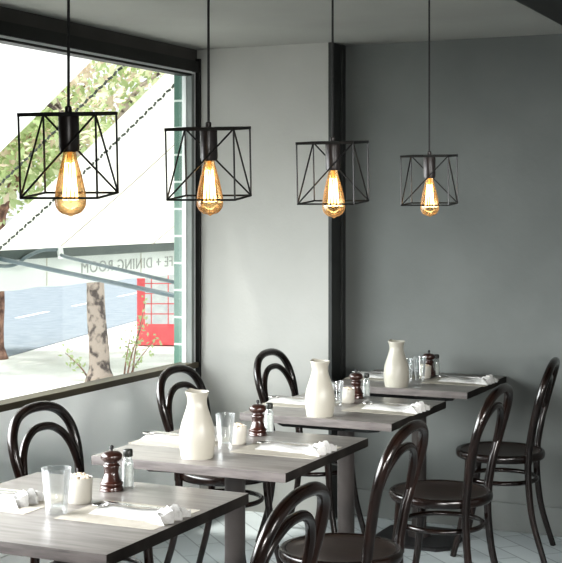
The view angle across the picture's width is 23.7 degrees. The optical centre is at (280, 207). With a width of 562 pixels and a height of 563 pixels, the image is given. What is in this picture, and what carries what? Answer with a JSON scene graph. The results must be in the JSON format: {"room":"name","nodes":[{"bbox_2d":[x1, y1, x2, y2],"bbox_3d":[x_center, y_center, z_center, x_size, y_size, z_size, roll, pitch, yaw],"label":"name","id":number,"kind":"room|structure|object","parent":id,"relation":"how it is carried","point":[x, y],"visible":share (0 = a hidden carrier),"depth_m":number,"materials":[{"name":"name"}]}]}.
{"room":"cafe","nodes":[
{"label":"cafe","id":0,"kind":"room"},
{"bbox_2d":[0,6,196,556],"bbox_3d":[-1.211,0.375,5.696,0.100,4.450,12.700,0,0,25],"label":"wall","id":1,"kind":"structure","parent":0,"point":[117,416],"depth_m":6.36,"materials":[{"name":"grey paint"}]},
{"bbox_2d":[0,43,124,185],"bbox_3d":[-2.282,-0.139,5.181,1.395,1.285,4.302,0,0,25],"label":"awning","id":2,"kind":"object","parent":1,"relation":"attached to","point":[30,79],"visible":0.73,"depth_m":6.45,"materials":[{"name":"white fabric"}]},
{"bbox_2d":[0,73,173,297],"bbox_3d":[-0.319,-0.132,9.683,1.656,1.299,4.723,0,0,25],"label":"awning","id":3,"kind":"object","parent":1,"relation":"attached to","point":[128,234],"visible":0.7,"depth_m":8.24,"materials":[{"name":"beige fabric"}]},
{"bbox_2d":[0,20,198,411],"bbox_3d":[-1.192,0.035,5.676,0.092,1.640,3.380,0,0,25],"label":"window","id":4,"kind":"structure","parent":1,"relation":"in","point":[13,34],"depth_m":6.67,"materials":[{"name":"metal"}]},
{"bbox_2d":[0,484,198,562],"bbox_3d":[-2.122,1.535,3.605,0.016,0.130,7.940,0,0,25],"label":"baseboard","id":5,"kind":"structure","parent":1,"relation":"attached to","point":[8,558],"depth_m":5.74,"materials":[{"name":"grey paint"}]},
{"bbox_2d":[174,75,181,362],"bbox_3d":[-0.397,0.450,7.511,0.056,4.300,0.720,0,0,25],"label":"tiled pillar","id":6,"kind":"structure","parent":1,"relation":"attached to","point":[177,79],"depth_m":7.19,"materials":[{"name":"green tile"}]},
{"bbox_2d":[197,43,327,517],"bbox_3d":[-0.049,0.375,7.162,0.768,2.450,0.260,0,0,25],"label":"wall","id":7,"kind":"structure","parent":0,"point":[264,254],"depth_m":7.03,"materials":[{"name":"white paint"}]},
{"bbox_2d":[196,59,200,376],"bbox_3d":[-0.443,0.070,7.191,0.024,1.740,0.020,0,0,25],"label":"trim","id":8,"kind":"structure","parent":7,"relation":"attached to","point":[198,74],"depth_m":7.18,"materials":[{"name":"black metal"}]},
{"bbox_2d":[328,42,345,517],"bbox_3d":[0.291,0.375,6.947,0.030,2.450,0.162,0,0,25],"label":"column","id":9,"kind":"structure","parent":7,"relation":"attached to","point":[337,225],"depth_m":6.93,"materials":[{"name":"black metal"}]},
{"bbox_2d":[0,0,561,49],"bbox_3d":[0.557,-0.925,2.443,6.055,0.150,8.300,0,0,25],"label":"ceiling","id":10,"kind":"structure","parent":0,"point":[233,23],"depth_m":6.01,"materials":[{"name":"grey paint"}]},
{"bbox_2d":[17,0,118,216],"bbox_3d":[-0.424,-0.416,2.687,0.160,0.869,0.173,0,0,8],"label":"pendant lamp","id":11,"kind":"object","parent":10,"relation":"hanging from","point":[68,121],"visible":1,"depth_m":2.67,"materials":[{"name":"black metal"}]},
{"bbox_2d":[164,0,251,215],"bbox_3d":[-0.170,-0.416,3.166,0.167,0.870,0.178,0,0,12],"label":"pendant lamp","id":12,"kind":"object","parent":10,"relation":"hanging from","point":[208,134],"visible":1,"depth_m":3.16,"materials":[{"name":"black metal"}]},
{"bbox_2d":[295,0,368,217],"bbox_3d":[0.142,-0.411,3.655,0.162,0.879,0.172,0,0,18],"label":"pendant lamp","id":13,"kind":"object","parent":10,"relation":"hanging from","point":[332,155],"visible":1,"depth_m":3.65,"materials":[{"name":"black metal"}]},
{"bbox_2d":[400,0,457,216],"bbox_3d":[0.502,-0.410,4.534,0.165,0.881,0.173,0,0,18],"label":"pendant lamp","id":14,"kind":"object","parent":10,"relation":"hanging from","point":[428,167],"visible":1,"depth_m":4.53,"materials":[{"name":"black metal"}]},
{"bbox_2d":[515,0,561,24],"bbox_3d":[0.100,-0.825,2.657,0.665,0.050,8.100,0,0,25],"label":"trim","id":15,"kind":"structure","parent":10,"relation":"attached to","point":[551,9],"depth_m":5.35,"materials":[{"name":"black"}]},
{"bbox_2d":[118,511,561,562],"bbox_3d":[0.557,1.660,2.443,6.055,0.120,8.300,0,0,25],"label":"floor","id":16,"kind":"structure","parent":0,"point":[510,547],"depth_m":6.35,"materials":[{"name":"grey tile"}]},
{"bbox_2d":[7,401,153,562],"bbox_3d":[-0.672,1.147,4.678,0.477,0.914,0.415,0,0,25],"label":"bentwood chair","id":17,"kind":"object","parent":16,"relation":"on","point":[18,460],"visible":0.31,"depth_m":4.73,"materials":[{"name":"brown wood"}]},
{"bbox_2d":[0,472,248,562],"bbox_3d":[-0.593,1.216,3.720,0.744,0.768,0.768,0,0,25],"label":"cafe table","id":18,"kind":"object","parent":16,"relation":"on","point":[37,533],"visible":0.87,"depth_m":3.52,"materials":[{"name":"grey wood"}]},
{"bbox_2d":[0,488,61,513],"bbox_3d":[-0.785,0.831,3.817,0.310,0.001,0.250,0,0,25],"label":"placemat","id":19,"kind":"object","parent":18,"relation":"on","point":[55,498],"visible":0.25,"depth_m":3.73,"materials":[{"name":"beige fabric"}]},
{"bbox_2d":[0,488,44,508],"bbox_3d":[-0.805,0.809,3.819,0.264,0.043,0.136,0,0,28],"label":"napkin","id":20,"kind":"object","parent":19,"relation":"on","point":[31,496],"visible":0.99,"depth_m":3.76,"materials":[{"name":"white fabric"}]},
{"bbox_2d":[41,465,70,512],"bbox_3d":[-0.612,0.770,3.650,0.081,0.124,0.081,0,0,25],"label":"tumbler","id":21,"kind":"object","parent":18,"relation":"on","point":[45,472],"visible":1,"depth_m":3.63,"materials":[{"name":"clear glass"}]},
{"bbox_2d":[68,475,92,504],"bbox_3d":[-0.569,0.796,3.784,0.073,0.073,0.073,0,0,25],"label":"cup","id":22,"kind":"object","parent":18,"relation":"on","point":[80,490],"visible":0.76,"depth_m":3.75,"materials":[{"name":"white ceramic"}]},
{"bbox_2d":[70,472,89,478],"bbox_3d":[-0.569,0.760,3.786,0.066,0.026,0.065,0,0,25],"label":"lump","id":23,"kind":"object","parent":22,"relation":"on","point":[79,475],"visible":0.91,"depth_m":3.77,"materials":[{"name":"white food"}]},
{"bbox_2d":[99,445,123,491],"bbox_3d":[-0.500,0.766,3.954,0.072,0.132,0.072,0,0,25],"label":"pepper mill","id":24,"kind":"object","parent":18,"relation":"on","point":[111,481],"visible":1,"depth_m":3.93,"materials":[{"name":"red wood"}]},
{"bbox_2d":[55,500,199,529],"bbox_3d":[-0.415,0.831,3.639,0.310,0.001,0.250,0,0,25],"label":"placemat","id":25,"kind":"object","parent":18,"relation":"on","point":[82,514],"visible":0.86,"depth_m":3.58,"materials":[{"name":"beige fabric"}]},
{"bbox_2d":[89,503,190,525],"bbox_3d":[-0.384,0.809,3.618,0.264,0.043,0.136,0,0,28],"label":"napkin","id":26,"kind":"object","parent":25,"relation":"on","point":[167,515],"visible":0.98,"depth_m":3.58,"materials":[{"name":"white fabric"}]},
{"bbox_2d":[92,503,157,507],"bbox_3d":[-0.425,0.811,3.638,0.198,0.013,0.034,0,0,21],"label":"spoon","id":27,"kind":"object","parent":26,"relation":"on","point":[93,504],"visible":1,"depth_m":3.65,"materials":[{"name":"silver metal"}]},
{"bbox_2d":[92,503,108,506],"bbox_3d":[-0.493,0.814,3.664,0.052,0.008,0.034,0,0,21],"label":"bowl","id":28,"kind":"object","parent":27,"relation":"on","point":[94,504],"depth_m":3.66,"materials":[{"name":"metal"}]},
{"bbox_2d":[103,501,159,509],"bbox_3d":[-0.398,0.811,3.654,0.218,0.004,0.017,0,0,31],"label":"table knife","id":29,"kind":"object","parent":26,"relation":"on","point":[111,502],"visible":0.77,"depth_m":3.67,"materials":[{"name":"silver metal"}]},
{"bbox_2d":[122,448,133,486],"bbox_3d":[-0.457,0.775,3.997,0.036,0.115,0.036,0,0,25],"label":"salt shaker","id":30,"kind":"object","parent":18,"relation":"on","point":[127,468],"visible":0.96,"depth_m":3.99,"materials":[{"name":"clear glass"}]},
{"bbox_2d":[156,364,282,562],"bbox_3d":[-0.265,1.147,5.794,0.477,0.914,0.415,0,0,25],"label":"bentwood chair","id":31,"kind":"object","parent":16,"relation":"on","point":[165,407],"visible":0.39,"depth_m":5.75,"materials":[{"name":"brown wood"}]},
{"bbox_2d":[91,426,367,562],"bbox_3d":[-0.161,1.216,4.677,0.720,0.768,0.715,0,0,25],"label":"cafe table","id":32,"kind":"object","parent":16,"relation":"on","point":[235,467],"visible":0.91,"depth_m":4.50,"materials":[{"name":"grey wood"}]},
{"bbox_2d":[129,434,228,447],"bbox_3d":[-0.350,0.831,4.786,0.310,0.001,0.250,0,0,25],"label":"placemat","id":33,"kind":"object","parent":32,"relation":"on","point":[223,439],"visible":0.29,"depth_m":4.75,"materials":[{"name":"beige paper"}]},
{"bbox_2d":[140,432,216,442],"bbox_3d":[-0.369,0.809,4.788,0.264,0.043,0.136,0,0,28],"label":"napkin","id":34,"kind":"object","parent":33,"relation":"on","point":[157,436],"visible":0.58,"depth_m":4.79,"materials":[{"name":"white fabric"}]},
{"bbox_2d":[142,432,178,434],"bbox_3d":[-0.410,0.811,4.808,0.198,0.013,0.034,0,0,21],"label":"spoon","id":35,"kind":"object","parent":34,"relation":"on","point":[145,433],"visible":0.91,"depth_m":4.82,"materials":[{"name":"silver metal"}]},
{"bbox_2d":[142,432,154,434],"bbox_3d":[-0.478,0.814,4.835,0.052,0.008,0.034,0,0,21],"label":"bowl","id":36,"kind":"object","parent":35,"relation":"on","point":[146,433],"depth_m":4.82,"materials":[{"name":"metal"}]},
{"bbox_2d":[179,388,214,459],"bbox_3d":[-0.280,0.719,4.473,0.120,0.226,0.120,0,0,25],"label":"carafe","id":37,"kind":"object","parent":32,"relation":"on","point":[197,432],"visible":1,"depth_m":4.43,"materials":[{"name":"beige ceramic"}]},
{"bbox_2d":[216,413,234,448],"bbox_3d":[-0.193,0.772,4.632,0.068,0.121,0.068,0,0,25],"label":"tumbler","id":38,"kind":"object","parent":32,"relation":"on","point":[232,416],"visible":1,"depth_m":4.62,"materials":[{"name":"clear glass"}]},
{"bbox_2d":[229,425,246,444],"bbox_3d":[-0.152,0.800,4.732,0.064,0.064,0.064,0,0,25],"label":"cup","id":39,"kind":"object","parent":32,"relation":"on","point":[239,434],"visible":0.74,"depth_m":4.71,"materials":[{"name":"white ceramic"}]},
{"bbox_2d":[234,422,243,426],"bbox_3d":[-0.153,0.769,4.733,0.058,0.023,0.056,0,0,25],"label":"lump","id":40,"kind":"object","parent":39,"relation":"on","point":[236,424],"visible":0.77,"depth_m":4.72,"materials":[{"name":"white food"}]},
{"bbox_2d":[248,400,266,435],"bbox_3d":[-0.085,0.768,4.914,0.069,0.128,0.069,0,0,25],"label":"pepper mill","id":41,"kind":"object","parent":32,"relation":"on","point":[257,428],"visible":1,"depth_m":4.89,"materials":[{"name":"red wood"}]},
{"bbox_2d":[265,403,273,431],"bbox_3d":[-0.044,0.778,4.979,0.035,0.109,0.035,0,0,25],"label":"salt shaker","id":42,"kind":"object","parent":32,"relation":"on","point":[269,418],"visible":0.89,"depth_m":4.97,"materials":[{"name":"clear glass"}]},
{"bbox_2d":[230,440,340,458],"bbox_3d":[0.018,0.831,4.615,0.310,0.001,0.250,0,0,25],"label":"placemat","id":43,"kind":"object","parent":32,"relation":"on","point":[249,449],"visible":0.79,"depth_m":4.55,"materials":[{"name":"beige fabric"}]},
{"bbox_2d":[255,441,336,456],"bbox_3d":[0.049,0.809,4.593,0.264,0.043,0.136,0,0,28],"label":"napkin","id":44,"kind":"object","parent":43,"relation":"on","point":[321,448],"visible":0.98,"depth_m":4.55,"materials":[{"name":"white fabric"}]},
{"bbox_2d":[257,441,310,443],"bbox_3d":[0.008,0.811,4.613,0.198,0.013,0.034,0,0,21],"label":"spoon","id":45,"kind":"object","parent":44,"relation":"on","point":[259,442],"visible":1,"depth_m":4.62,"materials":[{"name":"silver metal"}]},
{"bbox_2d":[264,440,312,445],"bbox_3d":[0.035,0.811,4.630,0.218,0.004,0.017,0,0,31],"label":"table knife","id":46,"kind":"object","parent":44,"relation":"on","point":[264,440],"visible":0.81,"depth_m":4.64,"materials":[{"name":"silver metal"}]},
{"bbox_2d":[250,481,330,562],"bbox_3d":[-0.139,1.147,3.440,0.477,0.914,0.415,0,0,25],"label":"bentwood chair","id":47,"kind":"object","parent":16,"relation":"on","point":[278,523],"visible":1,"depth_m":3.32,"materials":[{"name":"brown wood"}]},
{"bbox_2d":[253,348,364,541],"bbox_3d":[0.137,1.147,6.482,0.477,0.914,0.415,0,0,25],"label":"bentwood chair","id":48,"kind":"object","parent":16,"relation":"on","point":[261,382],"visible":0.34,"depth_m":6.46,"materials":[{"name":"brown wood"}]},
{"bbox_2d":[240,393,445,532],"bbox_3d":[0.272,1.216,5.609,0.656,0.768,0.676,0,0,25],"label":"cafe table","id":49,"kind":"object","parent":16,"relation":"on","point":[345,423],"visible":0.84,"depth_m":5.51,"materials":[{"name":"grey wood"}]},
{"bbox_2d":[262,397,342,407],"bbox_3d":[0.098,0.831,5.712,0.310,0.001,0.250,0,0,25],"label":"placemat","id":50,"kind":"object","parent":49,"relation":"on","point":[336,401],"visible":0.36,"depth_m":5.67,"materials":[{"name":"beige paper"}]},
{"bbox_2d":[267,397,304,404],"bbox_3d":[0.079,0.809,5.714,0.264,0.043,0.136,0,0,28],"label":"napkin","id":51,"kind":"object","parent":50,"relation":"on","point":[286,400],"visible":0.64,"depth_m":5.71,"materials":[{"name":"white fabric"}]},
{"bbox_2d":[268,396,304,397],"bbox_3d":[0.038,0.811,5.734,0.198,0.013,0.034,0,0,21],"label":"spoon","id":52,"kind":"object","parent":51,"relation":"on","point":[268,396],"visible":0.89,"depth_m":5.75,"materials":[{"name":"silver metal"}]},
{"bbox_2d":[305,358,334,417],"bbox_3d":[0.156,0.719,5.366,0.120,0.226,0.120,0,0,25],"label":"carafe","id":53,"kind":"object","parent":49,"relation":"on","point":[319,395],"visible":1,"depth_m":5.33,"materials":[{"name":"beige ceramic"}]},
{"bbox_2d":[331,381,343,406],"bbox_3d":[0.232,0.779,5.606,0.060,0.107,0.060,0,0,25],"label":"tumbler","id":54,"kind":"object","parent":49,"relation":"on","point":[341,382],"visible":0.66,"depth_m":5.59,"materials":[{"name":"clear glass"}]},
{"bbox_2d":[342,389,354,403],"bbox_3d":[0.286,0.802,5.721,0.060,0.059,0.060,0,0,25],"label":"cup","id":55,"kind":"object","parent":49,"relation":"on","point":[348,397],"visible":0.88,"depth_m":5.70,"materials":[{"name":"white ceramic"}]},
{"bbox_2d":[349,369,363,398],"bbox_3d":[0.329,0.769,5.869,0.068,0.126,0.068,0,0,25],"label":"pepper mill","id":56,"kind":"object","parent":49,"relation":"on","point":[355,377],"visible":0.8,"depth_m":5.85,"materials":[{"name":"red wood"}]},
{"bbox_2d":[363,373,369,395],"bbox_3d":[0.377,0.781,5.917,0.033,0.103,0.033,0,0,25],"label":"salt shaker","id":57,"kind":"object","parent":49,"relation":"on","point":[366,385],"visible":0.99,"depth_m":5.91,"materials":[{"name":"clear glass"}]},
{"bbox_2d":[342,403,432,415],"bbox_3d":[0.440,0.831,5.542,0.310,0.001,0.250,0,0,25],"label":"placemat","id":58,"kind":"object","parent":49,"relation":"on","point":[357,408],"visible":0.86,"depth_m":5.48,"materials":[{"name":"beige paper"}]},
{"bbox_2d":[361,401,429,413],"bbox_3d":[0.470,0.809,5.520,0.264,0.043,0.136,0,0,28],"label":"napkin","id":59,"kind":"object","parent":58,"relation":"on","point":[418,407],"visible":0.98,"depth_m":5.48,"materials":[{"name":"white fabric"}]},
{"bbox_2d":[362,402,407,404],"bbox_3d":[0.429,0.811,5.540,0.198,0.013,0.034,0,0,21],"label":"spoon","id":60,"kind":"object","parent":59,"relation":"on","point":[365,403],"visible":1,"depth_m":5.55,"materials":[{"name":"silver metal"}]},
{"bbox_2d":[278,420,428,562],"bbox_3d":[0.226,1.147,4.431,0.477,0.914,0.415,0,0,25],"label":"bentwood chair","id":61,"kind":"object","parent":16,"relation":"on","point":[367,547],"visible":0.91,"depth_m":4.40,"materials":[{"name":"brown wood"}]},
{"bbox_2d":[333,369,505,551],"bbox_3d":[0.668,1.216,6.482,0.685,0.768,0.653,0,0,25],"label":"cafe table","id":62,"kind":"object","parent":16,"relation":"on","point":[416,389],"visible":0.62,"depth_m":6.32,"materials":[{"name":"grey wood"}]},
{"bbox_2d":[345,373,418,380],"bbox_3d":[0.501,0.831,6.588,0.310,0.001,0.250,0,0,25],"label":"placemat","id":63,"kind":"object","parent":62,"relation":"on","point":[413,376],"visible":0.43,"depth_m":6.53,"materials":[{"name":"beige paper"}]},
{"bbox_2d":[360,372,383,377],"bbox_3d":[0.482,0.809,6.590,0.264,0.043,0.136,0,0,28],"label":"napkin","id":64,"kind":"object","parent":63,"relation":"on","point":[371,375],"visible":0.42,"depth_m":6.56,"materials":[{"name":"white fabric"}]},
{"bbox_2d":[384,339,408,387],"bbox_3d":[0.539,0.724,6.252,0.120,0.216,0.120,0,0,25],"label":"carafe","id":65,"kind":"object","parent":62,"relation":"on","point":[396,368],"visible":1,"depth_m":6.21,"materials":[{"name":"beige ceramic"}]},
{"bbox_2d":[410,359,413,380],"bbox_3d":[0.606,0.779,6.431,0.060,0.107,0.060,0,0,25],"label":"tumbler","id":66,"kind":"object","parent":62,"relation":"on","point":[411,362],"visible":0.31,"depth_m":6.42,"materials":[{"name":"clear glass"}]},
{"bbox_2d":[413,356,425,379],"bbox_3d":[0.671,0.776,6.476,0.063,0.112,0.063,0,0,25],"label":"tumbler","id":67,"kind":"object","parent":62,"relation":"on","point":[414,358],"visible":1,"depth_m":6.46,"materials":[{"name":"clear glass"}]},
{"bbox_2d":[419,365,430,378],"bbox_3d":[0.706,0.802,6.562,0.060,0.060,0.060,0,0,25],"label":"cup","id":68,"kind":"object","parent":62,"relation":"on","point":[427,368],"visible":0.89,"depth_m":6.54,"materials":[{"name":"white ceramic"}]},
{"bbox_2d":[423,350,435,375],"bbox_3d":[0.734,0.769,6.647,0.069,0.127,0.069,0,0,25],"label":"pepper mill","id":69,"kind":"object","parent":62,"relation":"on","point":[429,356],"visible":0.65,"depth_m":6.63,"materials":[{"name":"red wood"}]},
{"bbox_2d":[433,354,439,374],"bbox_3d":[0.773,0.780,6.661,0.034,0.105,0.034,0,0,25],"label":"salt shaker","id":70,"kind":"object","parent":62,"relation":"on","point":[436,365],"visible":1,"depth_m":6.65,"materials":[{"name":"clear glass"}]},
{"bbox_2d":[422,377,498,386],"bbox_3d":[0.860,0.831,6.420,0.310,0.001,0.250,0,0,25],"label":"placemat","id":71,"kind":"object","parent":62,"relation":"on","point":[434,380],"visible":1,"depth_m":6.34,"materials":[{"name":"beige paper"}]},
{"bbox_2d":[439,374,497,384],"bbox_3d":[0.891,0.809,6.399,0.264,0.043,0.136,0,0,28],"label":"napkin","id":72,"kind":"object","parent":71,"relation":"on","point":[488,379],"visible":1,"depth_m":6.35,"materials":[{"name":"white fabric"}]},
{"bbox_2d":[438,376,462,377],"bbox_3d":[0.850,0.811,6.419,0.198,0.013,0.034,0,0,21],"label":"spoon","id":73,"kind":"object","parent":72,"relation":"on","point":[438,376],"visible":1,"depth_m":6.43,"materials":[{"name":"silver metal"}]},
{"bbox_2d":[389,383,512,562],"bbox_3d":[0.666,1.147,5.339,0.477,0.914,0.415,0,0,25],"label":"bentwood chair","id":74,"kind":"object","parent":16,"relation":"on","point":[440,495],"visible":0.96,"depth_m":5.28,"materials":[{"name":"brown wood"}]},
{"bbox_2d":[450,357,559,562],"bbox_3d":[1.054,1.147,6.253,0.477,0.914,0.415,0,0,18],"label":"bentwood chair","id":75,"kind":"object","parent":16,"relation":"on","point":[530,452],"visible":0.84,"depth_m":6.15,"materials":[{"name":"brown wood"}]},
{"bbox_2d":[346,34,561,507],"bbox_3d":[2.683,0.375,5.976,5.187,2.450,0.100,0,0,25],"label":"wall","id":76,"kind":"structure","parent":0,"point":[475,283],"depth_m":6.75,"materials":[{"name":"grey paint"}]},
{"bbox_2d":[354,488,561,536],"bbox_3d":[2.635,1.530,5.934,5.040,0.140,0.018,0,0,25],"label":"baseboard","id":77,"kind":"structure","parent":76,"relation":"attached to","point":[512,517],"depth_m":6.64,"materials":[{"name":"grey paint"}]},
{"label":"outside","id":78,"kind":"structure","parent":0,"visible":0},
{"bbox_2d":[0,321,173,399],"bbox_3d":[-3.335,2.760,40.173,100.000,0.280,110.000,0,0,25],"label":"ground","id":79,"kind":"structure","parent":78,"point":[40,369],"depth_m":22.58,"materials":[{"name":"white concrete"}]},
{"bbox_2d":[5,216,14,224],"bbox_3d":[-15.168,1.500,45.620,3.001,2.200,100.000,0,0,11],"label":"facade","id":80,"kind":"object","parent":79,"relation":"on","point":[8,217],"visible":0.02,"depth_m":56.73,"materials":[{"name":"white paint"}]},
{"bbox_2d":[0,62,108,359],"bbox_3d":[-5.398,-0.700,22.872,5.737,6.661,5.453,0,0,-7],"label":"street tree","id":81,"kind":"object","parent":79,"relation":"on","point":[12,185],"visible":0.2,"depth_m":22.05,"materials":[{"name":"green plant"}]},
{"bbox_2d":[0,60,164,381],"bbox_3d":[-3.173,-0.933,21.927,6.783,7.142,6.437,0,0,-44],"label":"street tree","id":82,"kind":"object","parent":79,"relation":"on","point":[99,357],"visible":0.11,"depth_m":20.77,"materials":[{"name":"green plant"}]},
{"bbox_2d":[58,295,161,375],"bbox_3d":[-2.603,1.965,20.350,1.598,1.286,0.295,0,0,-1],"label":"sapling","id":83,"kind":"object","parent":79,"relation":"on","point":[137,342],"visible":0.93,"depth_m":20.35,"materials":[{"name":"green plant"}]},
{"bbox_2d":[137,275,173,344],"bbox_3d":[-2.298,1.375,25.809,0.920,2.450,0.920,0,0,0],"label":"booth","id":84,"kind":"object","parent":79,"relation":"on","point":[159,309],"visible":0.2,"depth_m":25.40,"materials":[{"name":"red paint"}]},
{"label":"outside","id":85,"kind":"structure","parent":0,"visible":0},
{"bbox_2d":[4,278,136,356],"bbox_3d":[-8.651,2.612,31.595,10.600,0.016,105.001,0,0,11],"label":"road","id":86,"kind":"structure","parent":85,"point":[65,321],"depth_m":33.39,"materials":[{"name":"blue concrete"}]},
{"bbox_2d":[16,311,49,317],"bbox_3d":[-6.050,2.601,32.671,0.140,0.006,2.000,0,0,11],"label":"road marking","id":87,"kind":"object","parent":86,"relation":"on","point":[45,311],"visible":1,"depth_m":32.69,"materials":[{"name":"white paint"}]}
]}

